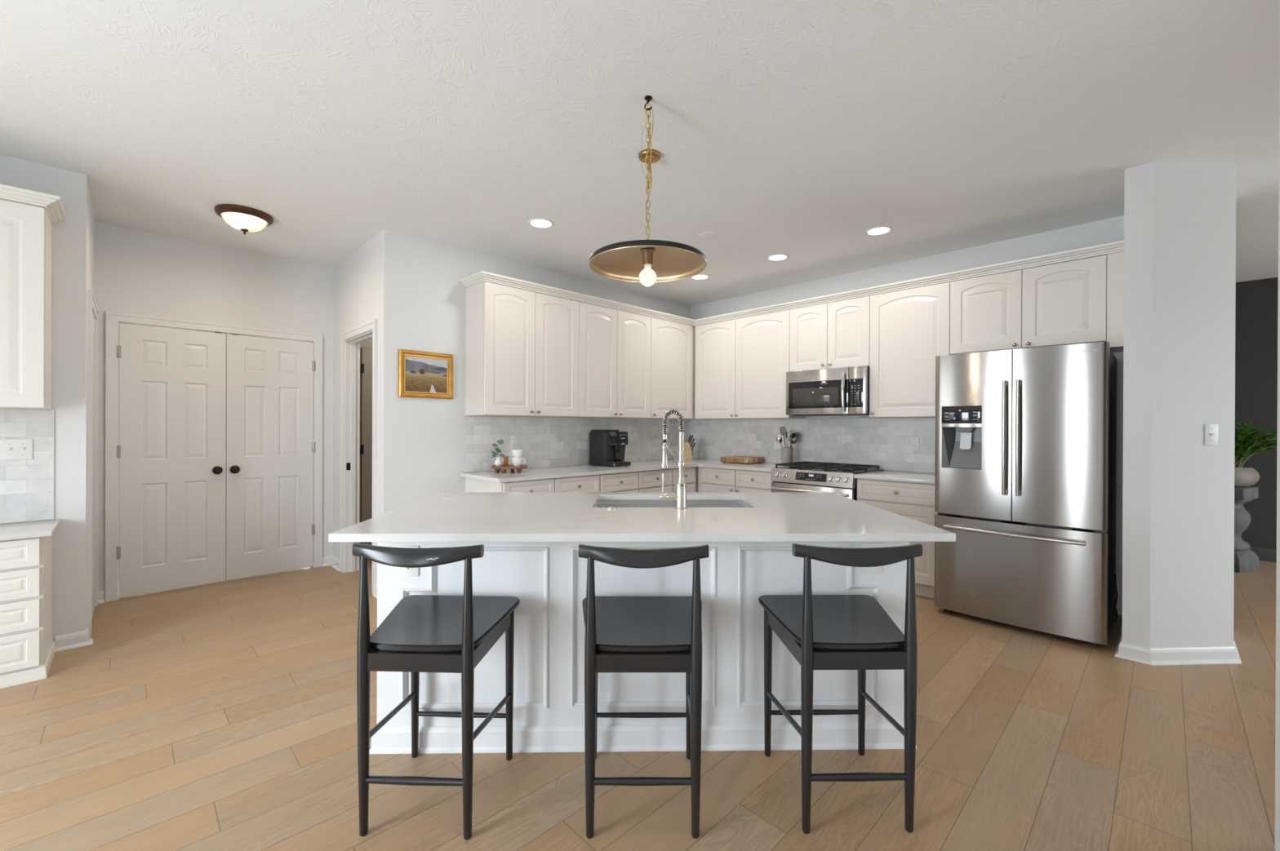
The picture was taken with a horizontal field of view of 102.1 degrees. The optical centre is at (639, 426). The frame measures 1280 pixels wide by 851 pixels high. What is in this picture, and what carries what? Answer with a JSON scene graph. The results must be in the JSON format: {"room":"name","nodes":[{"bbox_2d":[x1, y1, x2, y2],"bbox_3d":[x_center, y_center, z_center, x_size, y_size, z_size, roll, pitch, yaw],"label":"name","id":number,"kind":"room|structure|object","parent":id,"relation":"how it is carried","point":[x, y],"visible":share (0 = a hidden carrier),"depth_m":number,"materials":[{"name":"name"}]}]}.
{"room":"kitchen","nodes":[
{"label":"kitchen","id":0,"kind":"room"},
{"bbox_2d":[0,154,88,641],"bbox_3d":[-4.061,-0.102,2.341,2.133,2.765,0.120,0,0,-45],"label":"wall","id":1,"kind":"structure","parent":0,"point":[68,235],"depth_m":3.00,"materials":[{"name":"white paint"}]},
{"bbox_2d":[0,199,51,409],"bbox_3d":[-3.725,-0.627,2.332,1.398,1.055,0.359,0,0,-45],"label":"upper cabinet","id":2,"kind":"object","parent":1,"relation":"attached to","point":[25,230],"visible":1,"depth_m":2.67,"materials":[{"name":"white paint"}]},
{"bbox_2d":[0,184,66,224],"bbox_3d":[-3.694,-1.183,2.342,1.454,0.055,0.382,0,0,-45],"label":"crown molding","id":3,"kind":"structure","parent":2,"relation":"attached to","point":[53,205],"depth_m":2.68,"materials":[{"name":"white paint"}]},
{"bbox_2d":[0,408,53,524],"bbox_3d":[-3.848,0.214,2.462,1.408,0.626,0.009,0,0,-45],"label":"tile backsplash","id":4,"kind":"structure","parent":1,"relation":"attached to","point":[26,486],"depth_m":2.89,"materials":[{"name":"tile"}]},
{"bbox_2d":[0,439,32,460],"bbox_3d":[-3.452,0.125,2.834,0.164,0.114,0.016,0,0,-45],"label":"light switch","id":5,"kind":"object","parent":4,"relation":"attached to","point":[10,449],"visible":1,"depth_m":2.85,"materials":[{"name":"white plastic"}]},
{"bbox_2d":[54,628,93,652],"bbox_3d":[-3.303,1.241,3.025,0.148,0.082,0.080,0,0,-45],"label":"baseboard","id":6,"kind":"structure","parent":1,"relation":"attached to","point":[79,639],"depth_m":3.00,"materials":[{"name":"white paint"}]},
{"bbox_2d":[87,186,94,297],"bbox_3d":[-3.731,-0.103,3.440,0.120,2.765,0.982,0,0,-45],"label":"wall","id":7,"kind":"structure","parent":0,"point":[91,220],"depth_m":3.39,"materials":[{"name":"white paint"}]},
{"bbox_2d":[86,288,97,639],"bbox_3d":[-3.598,0.227,3.405,0.021,2.106,0.852,0,0,-45],"label":"trim","id":8,"kind":"structure","parent":7,"relation":"attached to","point":[91,304],"depth_m":3.10,"materials":[{"name":"white paint"}]},
{"bbox_2d":[91,312,95,621],"bbox_3d":[-3.602,0.257,3.400,0.008,2.030,0.716,0,0,-45],"label":"door","id":9,"kind":"structure","parent":7,"relation":"in","point":[93,317],"depth_m":3.50,"materials":[{"name":"white paint"}]},
{"bbox_2d":[118,387,119,542],"bbox_3d":[-3.830,-0.105,4.692,1.350,2.765,0.060,0,0,-45],"label":"wall","id":10,"kind":"structure","parent":0,"point":[118,388],"depth_m":4.23,"materials":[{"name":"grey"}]},
{"bbox_2d":[94,221,333,591],"bbox_3d":[-3.445,-0.103,4.326,1.531,2.765,0.120,0,0,-45],"label":"wall","id":11,"kind":"structure","parent":0,"point":[137,272],"depth_m":4.20,"materials":[{"name":"white paint"}]},
{"bbox_2d":[97,590,105,604],"bbox_3d":[-3.916,1.238,3.750,0.055,0.082,0.051,0,0,-45],"label":"baseboard","id":12,"kind":"structure","parent":11,"relation":"attached to","point":[101,594],"depth_m":3.77,"materials":[{"name":"white paint"}]},
{"bbox_2d":[115,323,226,598],"bbox_3d":[-3.624,0.248,4.029,0.634,2.037,0.095,0,0,-45],"label":"door","id":13,"kind":"structure","parent":11,"relation":"in","point":[171,449],"depth_m":4.03,"materials":[{"name":"white paint"}]},
{"bbox_2d":[105,311,322,602],"bbox_3d":[-3.409,0.219,4.264,1.382,2.121,0.022,0,0,-45],"label":"trim","id":14,"kind":"structure","parent":11,"relation":"attached to","point":[113,318],"depth_m":3.82,"materials":[{"name":"white paint"}]},
{"bbox_2d":[225,333,315,580],"bbox_3d":[-3.170,0.249,4.476,0.634,2.037,0.095,0,0,-45],"label":"door","id":15,"kind":"structure","parent":11,"relation":"in","point":[270,446],"depth_m":4.47,"materials":[{"name":"white paint"}]},
{"bbox_2d":[321,555,339,571],"bbox_3d":[-2.786,1.240,4.681,0.090,0.082,0.311,0,0,-45],"label":"baseboard","id":16,"kind":"structure","parent":11,"relation":"attached to","point":[330,560],"depth_m":4.76,"materials":[{"name":"white paint"}]},
{"bbox_2d":[333,232,378,559],"bbox_3d":[-2.427,-0.100,4.465,0.115,2.765,1.351,0,0,-45],"label":"wall","id":17,"kind":"structure","parent":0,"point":[356,277],"depth_m":4.49,"materials":[{"name":"white paint"}]},
{"bbox_2d":[339,319,377,594],"bbox_3d":[-2.292,0.231,4.312,0.136,2.106,0.902,0,0,-45],"label":"door frame","id":18,"kind":"structure","parent":17,"relation":"attached to","point":[351,340],"depth_m":4.56,"materials":[{"name":"white paint"}]},
{"bbox_2d":[360,339,372,543],"bbox_3d":[-1.875,-0.099,5.071,1.521,2.765,1.440,0,0,-45],"label":"wall","id":19,"kind":"structure","parent":0,"point":[370,340],"depth_m":5.07,"materials":[{"name":"beige paint"}]},
{"bbox_2d":[346,462,350,470],"bbox_3d":[-2.568,0.349,4.560,0.032,0.065,0.005,0,0,-44],"label":"strike plate","id":20,"kind":"object","parent":19,"relation":"attached to","point":[348,464],"visible":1,"depth_m":4.56,"materials":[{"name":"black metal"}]},
{"bbox_2d":[359,341,372,558],"bbox_3d":[-2.452,0.221,5.339,0.925,2.120,0.014,0,0,-44],"label":"trim","id":21,"kind":"structure","parent":19,"relation":"attached to","point":[365,344],"depth_m":5.07,"materials":[{"name":"beige paint"}]},
{"bbox_2d":[360,347,372,545],"bbox_3d":[-2.452,0.251,5.320,0.772,2.040,0.040,0,0,-45],"label":"door","id":22,"kind":"structure","parent":19,"relation":"in","point":[366,353],"depth_m":5.08,"materials":[{"name":"beige paint"}]},
{"bbox_2d":[377,228,689,515],"bbox_3d":[-0.649,-0.095,5.184,3.656,2.765,0.120,0,0,-45],"label":"wall","id":23,"kind":"structure","parent":0,"point":[422,295],"depth_m":4.08,"materials":[{"name":"white paint"}]},
{"bbox_2d":[373,584,377,598],"bbox_3d":[-1.744,1.245,4.106,0.646,0.082,0.170,0,0,-45],"label":"baseboard","id":24,"kind":"structure","parent":23,"relation":"attached to","point":[375,594],"depth_m":3.93,"materials":[{"name":"white paint"}]},
{"bbox_2d":[398,349,453,399],"bbox_3d":[-1.674,-0.407,4.069,0.422,0.362,0.024,0,0,-45],"label":"framed painting","id":25,"kind":"object","parent":23,"relation":"attached to","point":[421,375],"visible":1,"depth_m":4.06,"materials":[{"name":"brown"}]},
{"bbox_2d":[465,281,578,417],"bbox_3d":[-0.993,-0.621,4.506,0.933,1.055,0.358,0,0,-45],"label":"upper cabinet","id":26,"kind":"object","parent":23,"relation":"attached to","point":[522,346],"visible":1,"depth_m":4.30,"materials":[{"name":"white paint"}]},
{"bbox_2d":[459,240,1124,326],"bbox_3d":[0.978,-1.170,4.729,4.716,0.055,2.170,0,0,9],"label":"crown molding","id":27,"kind":"structure","parent":26,"relation":"attached to","point":[1116,246],"depth_m":4.29,"materials":[{"name":"white paint"}]},
{"bbox_2d":[464,415,689,472],"bbox_3d":[-0.423,0.145,5.317,2.900,0.474,0.010,0,0,-45],"label":"tile backsplash","id":28,"kind":"structure","parent":23,"relation":"attached to","point":[544,442],"depth_m":4.93,"materials":[{"name":"tile"}]},
{"bbox_2d":[511,435,517,448],"bbox_3d":[-1.121,0.137,4.617,0.070,0.114,0.008,0,0,-45],"label":"wall outlet","id":29,"kind":"object","parent":28,"relation":"attached to","point":[513,438],"visible":1,"depth_m":4.61,"materials":[{"name":"white plastic"}]},
{"bbox_2d":[573,302,650,418],"bbox_3d":[-0.325,-0.619,5.165,0.940,1.055,0.358,0,0,-45],"label":"upper cabinet","id":30,"kind":"object","parent":23,"relation":"attached to","point":[615,345],"visible":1,"depth_m":5.02,"materials":[{"name":"white paint"}]},
{"bbox_2d":[644,317,697,419],"bbox_3d":[0.373,-0.618,5.852,1.016,1.055,0.358,0,0,-45],"label":"upper cabinet","id":31,"kind":"object","parent":23,"relation":"attached to","point":[672,344],"visible":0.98,"depth_m":5.62,"materials":[{"name":"white paint"}]},
{"bbox_2d":[0,557,1276,850],"bbox_3d":[1.074,1.358,3.015,10.800,0.120,11.400,0,0,-45],"label":"floor","id":32,"kind":"structure","parent":0,"point":[222,716],"depth_m":2.01,"materials":[{"name":"brown wood"}]},
{"bbox_2d":[0,535,55,688],"bbox_3d":[-3.680,0.919,2.295,1.415,0.726,0.487,0,0,-45],"label":"base cabinet","id":33,"kind":"object","parent":32,"relation":"on","point":[27,646],"visible":0.98,"depth_m":2.59,"materials":[{"name":"white paint"}]},
{"bbox_2d":[0,519,60,541],"bbox_3d":[-3.671,0.541,2.301,1.434,0.025,0.487,0,0,-45],"label":"countertop","id":34,"kind":"structure","parent":33,"relation":"on","point":[36,529],"depth_m":2.68,"materials":[{"name":"white stone"}]},
{"bbox_2d":[352,542,519,840],"bbox_3d":[-0.702,0.833,1.817,0.461,0.921,0.444,0,0,2],"label":"bar stool","id":35,"kind":"object","parent":32,"relation":"on","point":[422,633],"visible":1,"depth_m":1.63,"materials":[{"name":"black wood"}]},
{"bbox_2d":[465,475,599,492],"bbox_3d":[-0.893,0.851,4.414,0.952,0.875,0.640,0,0,-45],"label":"base cabinet","id":36,"kind":"object","parent":32,"relation":"on","point":[590,483],"visible":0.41,"depth_m":4.18,"materials":[{"name":"white paint"}]},
{"bbox_2d":[599,468,672,492],"bbox_3d":[-0.214,0.852,5.083,0.952,0.875,0.640,0,0,-45],"label":"base cabinet","id":37,"kind":"object","parent":32,"relation":"on","point":[651,481],"visible":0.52,"depth_m":4.87,"materials":[{"name":"white paint"}]},
{"bbox_2d":[368,542,916,754],"bbox_3d":[0.014,0.858,2.553,2.190,0.875,0.976,0,0,-1],"label":"kitchen island","id":38,"kind":"object","parent":32,"relation":"on","point":[548,580],"visible":0.61,"depth_m":2.09,"materials":[{"name":"white paint"}]},
{"bbox_2d":[398,546,418,576],"bbox_3d":[-0.922,0.535,2.062,0.080,0.120,0.009,0,0,-1],"label":"wall outlet","id":39,"kind":"object","parent":38,"relation":"attached to","point":[402,571],"visible":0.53,"depth_m":2.06,"materials":[{"name":"white plastic"}]},
{"bbox_2d":[328,492,955,542],"bbox_3d":[0.010,0.404,2.479,2.294,0.030,1.178,0,0,-1],"label":"island countertop","id":40,"kind":"structure","parent":38,"relation":"on","point":[446,517],"depth_m":2.12,"materials":[{"name":"white stone"}]},
{"bbox_2d":[606,506,616,510],"bbox_3d":[-0.135,0.383,2.453,0.050,0.012,0.050,0,0,0],"label":"switch","id":41,"kind":"object","parent":40,"relation":"on","point":[610,508],"visible":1,"depth_m":2.44,"materials":[{"name":"silver metal"}]},
{"bbox_2d":[659,408,687,510],"bbox_3d":[0.160,0.152,2.463,0.131,0.476,0.060,0,0,0],"label":"kitchen faucet","id":42,"kind":"object","parent":40,"relation":"on","point":[679,496],"visible":1,"depth_m":2.45,"materials":[{"name":"silver metal"}]},
{"bbox_2d":[595,500,753,507],"bbox_3d":[0.179,0.526,2.730,0.878,0.212,0.502,0,0,-1],"label":"sink","id":43,"kind":"object","parent":40,"relation":"in","point":[601,504],"visible":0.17,"depth_m":2.96,"materials":[{"name":"silver metal"}]},
{"bbox_2d":[862,542,882,573],"bbox_3d":[0.943,0.534,2.102,0.084,0.124,0.006,0,0,-1],"label":"blank plate","id":44,"kind":"object","parent":38,"relation":"attached to","point":[877,570],"visible":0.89,"depth_m":2.10,"materials":[{"name":"white plastic"}]},
{"bbox_2d":[578,544,708,839],"bbox_3d":[0.009,0.836,1.819,0.461,0.921,0.444,0,0,0],"label":"bar stool","id":45,"kind":"object","parent":32,"relation":"on","point":[624,634],"visible":1,"depth_m":1.63,"materials":[{"name":"black wood"}]},
{"bbox_2d":[671,466,697,492],"bbox_3d":[0.478,0.854,5.765,0.987,0.875,0.640,0,0,-45],"label":"base cabinet","id":46,"kind":"object","parent":32,"relation":"on","point":[691,474],"visible":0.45,"depth_m":5.40,"materials":[{"name":"white paint"}]},
{"bbox_2d":[459,458,785,483],"bbox_3d":[0.093,0.401,4.764,2.944,0.030,1.521,0,0,-45],"label":"countertop","id":47,"kind":"structure","parent":46,"relation":"on","point":[526,474],"depth_m":4.71,"materials":[{"name":"white stone"}]},
{"bbox_2d":[491,464,527,473],"bbox_3d":[-1.101,0.355,4.370,0.296,0.053,0.296,0,0,0],"label":"tray","id":48,"kind":"object","parent":47,"relation":"on","point":[497,468],"visible":0.92,"depth_m":4.30,"materials":[{"name":"brown wood"}]},
{"bbox_2d":[494,457,502,466],"bbox_3d":[-1.183,0.291,4.319,0.060,0.074,0.060,0,0,0],"label":"bud vase","id":49,"kind":"object","parent":48,"relation":"on","point":[498,462],"visible":1,"depth_m":4.30,"materials":[{"name":"white ceramic"}]},
{"bbox_2d":[491,440,506,458],"bbox_3d":[-1.180,0.192,4.322,0.126,0.167,0.024,0,0,4],"label":"eucalyptus sprig","id":50,"kind":"object","parent":49,"relation":"on","point":[498,451],"visible":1,"depth_m":4.32,"materials":[{"name":"green plant"}]},
{"bbox_2d":[502,456,508,466],"bbox_3d":[-1.129,0.288,4.353,0.043,0.080,0.043,0,0,-14],"label":"jar","id":51,"kind":"object","parent":48,"relation":"on","point":[505,460],"visible":0.91,"depth_m":4.33,"materials":[{"name":"brown glass"}]},
{"bbox_2d":[511,457,525,466],"bbox_3d":[-1.027,0.292,4.343,0.099,0.072,0.089,0,0,28],"label":"mug","id":52,"kind":"object","parent":48,"relation":"on","point":[516,461],"visible":0.94,"depth_m":4.31,"materials":[{"name":"white ceramic"}]},
{"bbox_2d":[510,449,522,457],"bbox_3d":[-1.035,0.230,4.344,0.099,0.072,0.089,0,0,-22],"label":"mug","id":53,"kind":"object","parent":52,"relation":"on","point":[516,453],"visible":0.93,"depth_m":4.31,"materials":[{"name":"white ceramic"}]},
{"bbox_2d":[589,429,631,466],"bbox_3d":[-0.298,0.206,5.124,0.225,0.354,0.372,0,0,-45],"label":"coffee machine","id":54,"kind":"object","parent":47,"relation":"on","point":[606,446],"visible":1,"depth_m":5.05,"materials":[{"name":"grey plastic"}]},
{"bbox_2d":[606,461,631,466],"bbox_3d":[-0.207,0.359,5.030,0.233,0.038,0.234,0,0,0],"label":"drip tray","id":55,"kind":"object","parent":54,"relation":"on","point":[612,464],"depth_m":4.98,"materials":[{"name":"grey plastic"}]},
{"bbox_2d":[684,442,692,461],"bbox_3d":[0.507,0.278,5.830,0.134,0.214,0.100,0,0,-8],"label":"knife block","id":56,"kind":"object","parent":47,"relation":"on","point":[687,451],"visible":0.73,"depth_m":5.78,"materials":[{"name":"brown wood"}]},
{"bbox_2d":[720,456,764,464],"bbox_3d":[1.099,0.356,5.570,0.311,0.062,0.352,0,0,-45],"label":"cutting board","id":57,"kind":"object","parent":47,"relation":"on","point":[741,460],"visible":1,"depth_m":5.47,"materials":[{"name":"brown wood"}]},
{"bbox_2d":[781,447,793,463],"bbox_3d":[1.472,0.298,5.185,0.121,0.182,0.121,0,0,0],"label":"utensil crock","id":58,"kind":"object","parent":47,"relation":"on","point":[786,453],"visible":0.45,"depth_m":5.14,"materials":[{"name":"grey stone"}]},
{"bbox_2d":[775,435,782,448],"bbox_3d":[1.429,0.228,5.158,0.148,0.287,0.056,0,0,-11],"label":"ladle","id":59,"kind":"object","parent":58,"relation":"in","point":[779,439],"visible":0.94,"depth_m":5.13,"materials":[{"name":"silver metal"}]},
{"bbox_2d":[779,426,786,448],"bbox_3d":[1.442,0.183,5.184,0.090,0.375,0.026,0,0,11],"label":"turner","id":60,"kind":"object","parent":58,"relation":"in","point":[783,430],"visible":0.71,"depth_m":5.18,"materials":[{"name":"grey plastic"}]},
{"bbox_2d":[785,431,788,448],"bbox_3d":[1.472,0.210,5.183,0.020,0.319,0.045,0,0,33],"label":"serving spoon","id":61,"kind":"object","parent":58,"relation":"in","point":[787,433],"visible":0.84,"depth_m":5.18,"materials":[{"name":"silver metal"}]},
{"bbox_2d":[787,431,792,448],"bbox_3d":[1.493,0.205,5.172,0.059,0.331,0.043,0,0,-28],"label":"whisk","id":62,"kind":"object","parent":58,"relation":"in","point":[789,431],"visible":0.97,"depth_m":5.17,"materials":[{"name":"silver metal"}]},
{"bbox_2d":[789,432,800,448],"bbox_3d":[1.531,0.214,5.196,0.162,0.314,0.038,0,0,0],"label":"strainer","id":63,"kind":"object","parent":58,"relation":"in","point":[797,436],"visible":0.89,"depth_m":5.19,"materials":[{"name":"silver metal"}]},
{"bbox_2d":[697,466,773,493],"bbox_3d":[1.125,0.857,5.357,0.640,0.875,0.908,0,0,-45],"label":"base cabinet","id":64,"kind":"object","parent":32,"relation":"on","point":[709,479],"visible":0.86,"depth_m":5.15,"materials":[{"name":"white paint"}]},
{"bbox_2d":[770,461,882,501],"bbox_3d":[1.685,0.822,4.726,0.698,0.952,0.762,0,0,-45],"label":"gas stove","id":65,"kind":"object","parent":32,"relation":"on","point":[804,477],"visible":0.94,"depth_m":4.54,"materials":[{"name":"grey metal"}]},
{"bbox_2d":[773,466,882,474],"bbox_3d":[1.712,0.387,4.751,0.625,0.012,0.762,0,0,-45],"label":"cooktop","id":66,"kind":"object","parent":65,"relation":"in","point":[787,469],"depth_m":4.56,"materials":[{"name":"black metal"}]},
{"bbox_2d":[758,543,922,834],"bbox_3d":[0.697,0.838,1.843,0.461,0.921,0.444,0,0,-1],"label":"bar stool","id":67,"kind":"object","parent":32,"relation":"on","point":[820,632],"visible":1,"depth_m":1.66,"materials":[{"name":"black wood"}]},
{"bbox_2d":[857,478,937,598],"bbox_3d":[2.210,0.863,4.255,0.641,0.875,0.632,0,0,-45],"label":"base cabinet","id":68,"kind":"object","parent":32,"relation":"on","point":[914,501],"visible":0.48,"depth_m":3.97,"materials":[{"name":"white paint"}]},
{"bbox_2d":[853,470,934,484],"bbox_3d":[2.209,0.409,4.253,0.646,0.030,0.636,0,0,-45],"label":"countertop","id":69,"kind":"structure","parent":68,"relation":"on","point":[883,475],"depth_m":4.14,"materials":[{"name":"white stone"}]},
{"bbox_2d":[934,342,1118,647],"bbox_3d":[2.654,0.400,3.553,0.877,1.806,0.945,0,0,-45],"label":"fridge","id":70,"kind":"object","parent":32,"relation":"on","point":[1025,437],"visible":1,"depth_m":3.24,"materials":[{"name":"grey metal"}]},
{"bbox_2d":[1234,486,1259,573],"bbox_3d":[5.482,0.933,4.862,0.370,0.756,0.370,0,0,-26],"label":"stone pedestal","id":71,"kind":"object","parent":32,"relation":"on","point":[1246,561],"visible":0.35,"depth_m":4.70,"materials":[{"name":"grey stone"}]},
{"bbox_2d":[1234,421,1276,487],"bbox_3d":[5.542,0.250,4.775,0.691,0.609,0.615,0,0,16],"label":"potted plant","id":72,"kind":"object","parent":71,"relation":"on","point":[1244,477],"visible":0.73,"depth_m":4.71,"materials":[{"name":"green plant"}]},
{"bbox_2d":[0,0,1279,306],"bbox_3d":[1.085,-1.526,3.010,10.800,0.122,11.400,0,0,-45],"label":"ceiling","id":73,"kind":"structure","parent":0,"point":[797,129],"depth_m":2.47,"materials":[{"name":"white paint"}]},
{"bbox_2d":[213,204,273,235],"bbox_3d":[-2.750,-1.408,3.602,0.328,0.148,0.328,0,0,0],"label":"flush ceiling light","id":74,"kind":"object","parent":73,"relation":"attached to","point":[242,218],"visible":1,"depth_m":3.52,"materials":[{"name":"white glass"}]},
{"bbox_2d":[527,217,554,228],"bbox_3d":[-0.718,-1.472,3.747,0.188,0.006,0.188,0,0,0],"label":"recessed light","id":75,"kind":"object","parent":73,"relation":"in","point":[539,223],"visible":1,"depth_m":3.74,"materials":[{"name":"white plastic"}]},
{"bbox_2d":[644,95,652,111],"bbox_3d":[0.037,-1.441,2.312,0.034,0.057,0.034,0,0,45],"label":"ceiling hook","id":76,"kind":"object","parent":73,"relation":"attached to","point":[647,98],"visible":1,"depth_m":2.31,"materials":[{"name":"black metal"}]},
{"bbox_2d":[588,103,706,286],"bbox_3d":[0.036,-1.049,2.455,0.522,0.842,0.807,0,0,0],"label":"pendant light","id":77,"kind":"object","parent":76,"relation":"hanging from","point":[647,262],"visible":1,"depth_m":2.36,"materials":[{"name":"brown metal"}]},
{"bbox_2d":[640,248,655,266],"bbox_3d":[0.035,-0.752,2.313,0.066,0.063,0.066,0,0,0],"label":"socket","id":78,"kind":"object","parent":77,"relation":"attached to","point":[647,254],"depth_m":2.29,"materials":[{"name":"brown metal"}]},
{"bbox_2d":[690,274,709,279],"bbox_3d":[0.589,-1.469,5.082,0.188,0.006,0.188,0,0,0],"label":"recessed light","id":79,"kind":"object","parent":73,"relation":"in","point":[698,277],"visible":0.91,"depth_m":5.08,"materials":[{"name":"white plastic"}]},
{"bbox_2d":[766,253,788,261],"bbox_3d":[1.192,-1.466,4.486,0.188,0.006,0.188,0,0,0],"label":"recessed light","id":80,"kind":"object","parent":73,"relation":"in","point":[776,257],"visible":1,"depth_m":4.48,"materials":[{"name":"white plastic"}]},
{"bbox_2d":[865,226,892,235],"bbox_3d":[1.783,-1.463,3.869,0.188,0.006,0.188,0,0,0],"label":"recessed light","id":81,"kind":"object","parent":73,"relation":"in","point":[880,230],"visible":1,"depth_m":3.87,"materials":[{"name":"white plastic"}]},
{"bbox_2d":[689,215,1124,616],"bbox_3d":[2.028,-0.084,4.986,0.120,2.765,3.920,0,0,-45],"label":"wall","id":82,"kind":"structure","parent":0,"point":[1112,229],"depth_m":4.19,"materials":[{"name":"white paint"}]},
{"bbox_2d":[694,319,741,419],"bbox_3d":[0.912,-0.616,5.777,0.358,1.055,0.560,0,0,-45],"label":"upper cabinet","id":83,"kind":"object","parent":82,"relation":"attached to","point":[714,343],"visible":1,"depth_m":5.66,"materials":[{"name":"white paint"}]},
{"bbox_2d":[734,310,804,418],"bbox_3d":[1.332,-0.613,5.351,0.358,1.055,0.632,0,0,-45],"label":"upper cabinet","id":84,"kind":"object","parent":82,"relation":"attached to","point":[762,342],"visible":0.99,"depth_m":5.23,"materials":[{"name":"white paint"}]},
{"bbox_2d":[689,417,935,473],"bbox_3d":[1.643,0.153,5.283,0.010,0.474,2.940,0,0,-45],"label":"tile backsplash","id":85,"kind":"structure","parent":82,"relation":"attached to","point":[884,442],"depth_m":5.06,"materials":[{"name":"tile"}]},
{"bbox_2d":[703,433,708,443],"bbox_3d":[0.787,0.137,6.140,0.008,0.114,0.070,0,0,-45],"label":"wall outlet","id":86,"kind":"object","parent":85,"relation":"attached to","point":[705,435],"visible":1,"depth_m":6.14,"materials":[{"name":"white plastic"}]},
{"bbox_2d":[750,434,755,444],"bbox_3d":[1.240,0.139,5.680,0.008,0.114,0.070,0,0,-45],"label":"wall outlet","id":87,"kind":"object","parent":85,"relation":"attached to","point":[753,437],"visible":1,"depth_m":5.67,"materials":[{"name":"white plastic"}]},
{"bbox_2d":[911,436,919,450],"bbox_3d":[2.395,0.145,4.508,0.008,0.114,0.070,0,0,-45],"label":"wall outlet","id":88,"kind":"object","parent":85,"relation":"attached to","point":[914,441],"visible":1,"depth_m":4.51,"materials":[{"name":"white plastic"}]},
{"bbox_2d":[789,296,870,372],"bbox_3d":[1.822,-0.833,4.854,0.358,0.610,0.760,0,0,-45],"label":"upper cabinet","id":89,"kind":"object","parent":82,"relation":"attached to","point":[834,335],"visible":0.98,"depth_m":4.73,"materials":[{"name":"white paint"}]},
{"bbox_2d":[786,365,869,416],"bbox_3d":[1.789,-0.315,4.824,0.446,0.420,0.758,0,0,-45],"label":"microwave","id":90,"kind":"object","parent":89,"relation":"attached to","point":[843,391],"visible":1,"depth_m":4.67,"materials":[{"name":"grey metal"}]},
{"bbox_2d":[804,415,870,418],"bbox_3d":[1.944,-0.098,4.978,0.008,0.030,0.760,0,0,-45],"label":"tile strip","id":91,"kind":"object","parent":82,"relation":"attached to","point":[851,416],"visible":0.57,"depth_m":5.02,"materials":[{"name":"stone"}]},
{"bbox_2d":[869,282,950,417],"bbox_3d":[2.305,-0.608,4.364,0.358,1.055,0.613,0,0,-45],"label":"upper cabinet","id":92,"kind":"object","parent":82,"relation":"attached to","point":[909,328],"visible":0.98,"depth_m":4.26,"materials":[{"name":"white paint"}]},
{"bbox_2d":[950,251,1124,355],"bbox_3d":[2.878,-0.827,3.783,0.358,0.611,1.014,0,0,-45],"label":"upper cabinet","id":93,"kind":"object","parent":82,"relation":"attached to","point":[1065,303],"depth_m":3.63,"materials":[{"name":"white paint"}]},
{"bbox_2d":[1121,162,1236,648],"bbox_3d":[3.248,-0.076,3.127,0.990,2.765,0.440,0,0,-45],"label":"wall","id":94,"kind":"structure","parent":0,"point":[1180,219],"depth_m":2.87,"materials":[{"name":"white paint"}]},
{"bbox_2d":[1114,626,1241,666],"bbox_3d":[3.182,1.265,3.070,0.880,0.082,0.500,0,0,-45],"label":"baseboard","id":95,"kind":"structure","parent":94,"relation":"attached to","point":[1225,655],"depth_m":2.86,"materials":[{"name":"white paint"}]},
{"bbox_2d":[1204,424,1217,445],"bbox_3d":[3.171,0.044,2.867,0.074,0.118,0.016,0,0,-3],"label":"light switch","id":96,"kind":"object","parent":94,"relation":"attached to","point":[1211,430],"visible":1,"depth_m":2.87,"materials":[{"name":"white plastic"}]},
{"bbox_2d":[1235,277,1278,550],"bbox_3d":[6.888,-0.065,4.383,0.120,2.765,5.000,0,0,-45],"label":"wall","id":97,"kind":"structure","parent":0,"point":[1256,300],"depth_m":5.10,"materials":[{"name":"grey paint"}]},
{"bbox_2d":[1249,546,1276,563],"bbox_3d":[7.040,1.258,4.120,0.030,0.120,3.800,0,0,-45],"label":"baseboard","id":98,"kind":"structure","parent":97,"relation":"attached to","point":[1264,554],"depth_m":5.06,"materials":[{"name":"grey paint"}]},
{"bbox_2d":[1275,13,1279,850],"bbox_3d":[0.289,-0.082,-0.146,4.840,2.765,0.129,0,0,-45],"label":"wall","id":99,"kind":"structure","parent":0,"point":[1277,571],"depth_m":1.58,"materials":[{"name":"white paint"}]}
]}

